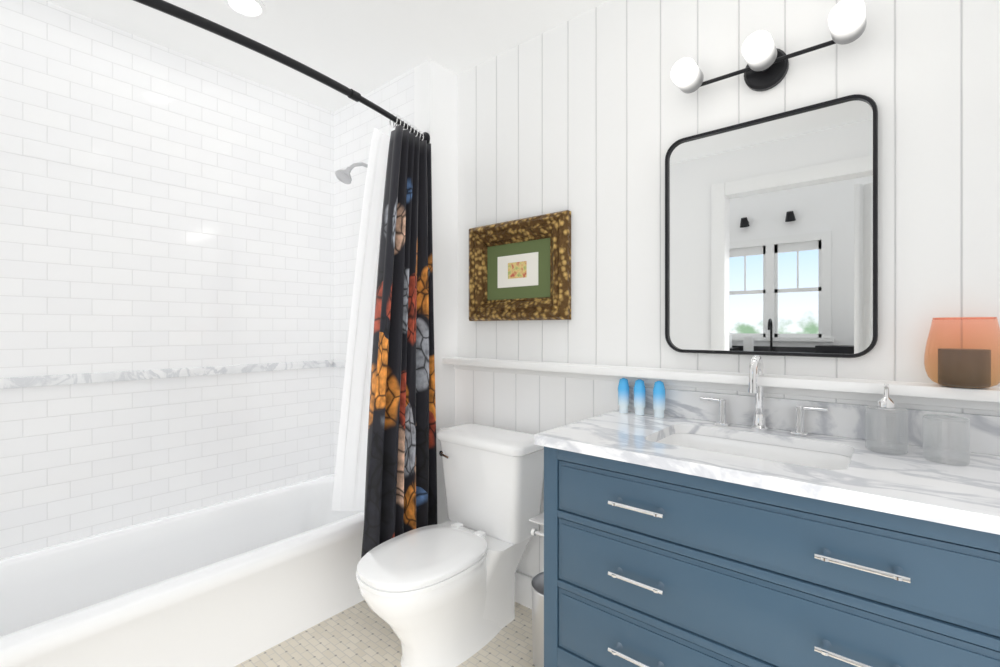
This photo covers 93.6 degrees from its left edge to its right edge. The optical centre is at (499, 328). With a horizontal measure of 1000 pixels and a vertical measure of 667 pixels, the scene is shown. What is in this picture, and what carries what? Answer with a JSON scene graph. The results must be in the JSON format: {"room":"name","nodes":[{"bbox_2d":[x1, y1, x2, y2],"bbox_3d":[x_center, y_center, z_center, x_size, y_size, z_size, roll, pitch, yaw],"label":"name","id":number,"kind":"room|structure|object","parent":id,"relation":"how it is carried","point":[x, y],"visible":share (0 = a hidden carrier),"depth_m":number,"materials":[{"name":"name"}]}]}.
{"room":"bathroom","nodes":[
{"label":"bathroom","id":0,"kind":"room"},
{"bbox_2d":[0,0,333,558],"bbox_3d":[-1.603,-0.035,2.259,0.100,2.590,2.300,0,0,40],"label":"tiled wall","id":1,"kind":"structure","parent":0,"point":[162,207],"depth_m":2.16,"materials":[{"name":"white tile"}]},
{"bbox_2d":[0,360,345,388],"bbox_3d":[-1.338,0.209,1.906,0.760,0.042,1.900,0,0,40],"label":"trim","id":2,"kind":"structure","parent":1,"relation":"attached to","point":[31,381],"depth_m":2.16,"materials":[{"name":"white stone"}]},
{"bbox_2d":[46,0,608,111],"bbox_3d":[-0.402,-1.380,1.310,3.160,0.100,2.390,0,0,40],"label":"ceiling","id":3,"kind":"structure","parent":0,"point":[363,47],"depth_m":2.11,"materials":[{"name":"white paint"}]},
{"bbox_2d":[223,0,265,17],"bbox_3d":[-1.041,-1.324,1.918,0.156,0.012,0.156,0,0,40],"label":"recessed light","id":4,"kind":"object","parent":3,"relation":"in","point":[252,8],"visible":1,"depth_m":1.93,"materials":[{"name":"white"}]},
{"bbox_2d":[234,600,534,666],"bbox_3d":[-0.402,1.310,1.310,3.160,0.100,2.390,0,0,40],"label":"floor","id":5,"kind":"structure","parent":0,"point":[361,634],"depth_m":1.86,"materials":[{"name":"tile"}]},
{"bbox_2d":[0,474,364,666],"bbox_3d":[-1.336,1.070,1.905,0.756,0.380,1.892,0,0,40],"label":"bathtub","id":6,"kind":"object","parent":5,"relation":"on","point":[232,582],"visible":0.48,"depth_m":1.86,"materials":[{"name":"white ceramic"}]},
{"bbox_2d":[356,423,543,666],"bbox_3d":[-0.209,0.859,1.883,0.500,0.802,0.764,0,0,40],"label":"toilet","id":7,"kind":"object","parent":5,"relation":"on","point":[440,595],"visible":0.92,"depth_m":1.87,"materials":[{"name":"white ceramic"}]},
{"bbox_2d":[531,572,543,666],"bbox_3d":[0.217,1.111,1.776,0.202,0.296,0.202,0,0,40],"label":"waste bin","id":8,"kind":"object","parent":5,"relation":"on","point":[537,583],"visible":0.25,"depth_m":1.73,"materials":[{"name":"silver metal"}]},
{"bbox_2d":[529,414,999,666],"bbox_3d":[0.647,0.804,1.308,1.250,0.913,0.565,0,0,40],"label":"bathroom vanity","id":9,"kind":"object","parent":5,"relation":"on","point":[702,529],"depth_m":1.06,"materials":[{"name":"blue wood"}]},
{"bbox_2d":[534,411,999,526],"bbox_3d":[0.719,0.351,1.269,1.126,0.068,0.572,0,0,40],"label":"countertop","id":10,"kind":"structure","parent":9,"relation":"on","point":[841,465],"depth_m":1.16,"materials":[{"name":"white stone"}]},
{"bbox_2d":[618,378,628,412],"bbox_3d":[0.469,0.251,1.780,0.042,0.130,0.042,0,0,40],"label":"toiletry tube","id":11,"kind":"object","parent":10,"relation":"on","point":[623,394],"visible":0.98,"depth_m":1.76,"materials":[{"name":"blue plastic"}]},
{"bbox_2d":[634,379,645,414],"bbox_3d":[0.516,0.251,1.735,0.042,0.130,0.042,0,0,40],"label":"toiletry tube","id":12,"kind":"object","parent":10,"relation":"on","point":[639,396],"visible":0.98,"depth_m":1.72,"materials":[{"name":"blue plastic"}]},
{"bbox_2d":[653,381,664,417],"bbox_3d":[0.571,0.251,1.684,0.042,0.130,0.042,0,0,40],"label":"toiletry tube","id":13,"kind":"object","parent":10,"relation":"on","point":[659,398],"visible":1,"depth_m":1.67,"materials":[{"name":"blue plastic"}]},
{"bbox_2d":[865,383,907,454],"bbox_3d":[1.001,0.228,1.216,0.086,0.176,0.086,0,0,40],"label":"soap dispenser","id":14,"kind":"object","parent":10,"relation":"on","point":[893,425],"visible":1,"depth_m":1.19,"materials":[{"name":"clear glass"}]},
{"bbox_2d":[923,414,969,465],"bbox_3d":[1.066,0.264,1.123,0.082,0.105,0.082,0,0,40],"label":"glass","id":15,"kind":"object","parent":10,"relation":"on","point":[939,429],"visible":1,"depth_m":1.10,"materials":[{"name":"clear glass"}]},
{"bbox_2d":[334,59,457,523],"bbox_3d":[-0.585,-0.035,2.710,0.880,2.590,0.300,0,0,40],"label":"wall","id":16,"kind":"structure","parent":0,"point":[423,97],"depth_m":2.44,"materials":[{"name":"tile"}]},
{"bbox_2d":[133,0,429,143],"bbox_3d":[-0.929,-0.940,1.562,0.212,0.072,1.905,0,0,40],"label":"curtain rod","id":17,"kind":"object","parent":16,"relation":"attached to","point":[163,6],"visible":0.9,"depth_m":1.57,"materials":[{"name":"black metal"}]},
{"bbox_2d":[389,113,423,140],"bbox_3d":[-0.432,-0.932,2.191,0.056,0.064,0.226,0,0,24],"label":"curtain rings","id":18,"kind":"object","parent":17,"relation":"hanging from","point":[407,125],"visible":0.54,"depth_m":2.15,"materials":[{"name":"silver metal"}]},
{"bbox_2d":[331,128,389,510],"bbox_3d":[-0.654,0.018,2.318,0.441,1.825,0.230,0,0,40],"label":"curtain liner","id":19,"kind":"object","parent":18,"relation":"hanging from","point":[349,480],"visible":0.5,"depth_m":2.31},
{"bbox_2d":[361,125,436,557],"bbox_3d":[-0.456,0.082,2.100,0.205,1.956,0.438,0,0,40],"label":"shower curtain","id":20,"kind":"object","parent":18,"relation":"hanging from","point":[401,483],"visible":0.9,"depth_m":2.08,"materials":[{"name":"fabric"}]},
{"bbox_2d":[335,162,367,183],"bbox_3d":[-0.772,-0.844,2.519,0.092,0.152,0.232,0,0,40],"label":"shower head","id":21,"kind":"object","parent":16,"relation":"attached to","point":[343,176],"visible":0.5,"depth_m":2.46},
{"bbox_2d":[458,0,999,386],"bbox_3d":[0.677,-0.035,1.834,2.180,2.590,0.200,0,0,40],"label":"wall","id":22,"kind":"structure","parent":0,"point":[588,119],"depth_m":1.68,"materials":[{"name":"white wood"}]},
{"bbox_2d":[469,210,570,320],"bbox_3d":[0.068,-0.273,2.178,0.575,0.465,0.052,0,0,40],"label":"picture frame","id":23,"kind":"object","parent":22,"relation":"attached to","point":[519,269],"visible":1,"depth_m":2.16,"materials":[{"name":"gold metal"}]},
{"bbox_2d":[442,357,999,608],"bbox_3d":[0.539,0.704,1.747,2.080,1.113,0.110,0,0,40],"label":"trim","id":24,"kind":"structure","parent":22,"relation":"attached to","point":[534,397],"depth_m":1.94,"materials":[{"name":"white wood"}]},
{"bbox_2d":[924,317,999,387],"bbox_3d":[1.170,0.059,1.185,0.149,0.175,0.149,0,0,40],"label":"vase","id":25,"kind":"object","parent":24,"relation":"on","point":[965,368],"visible":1,"depth_m":1.16,"materials":[{"name":"orange glass"}]},
{"bbox_2d":[671,0,866,93],"bbox_3d":[0.824,-0.845,1.480,0.522,0.128,0.152,0,0,40],"label":"sconce","id":26,"kind":"object","parent":22,"relation":"attached to","point":[767,66],"visible":1,"depth_m":1.44,"materials":[{"name":"white glass"}]},
{"bbox_2d":[665,94,877,357],"bbox_3d":[0.847,-0.300,1.538,0.610,0.770,0.030,0,0,40],"label":"mirror","id":27,"kind":"object","parent":22,"relation":"attached to","point":[771,235],"visible":1,"depth_m":1.50,"materials":[{"name":"black metal"}]},
{"bbox_2d":[617,386,999,454],"bbox_3d":[0.896,0.269,1.480,1.126,0.097,0.020,0,0,40],"label":"backsplash","id":28,"kind":"structure","parent":22,"relation":"attached to","point":[822,418],"depth_m":1.43,"materials":[{"name":"white stone"}]}
]}

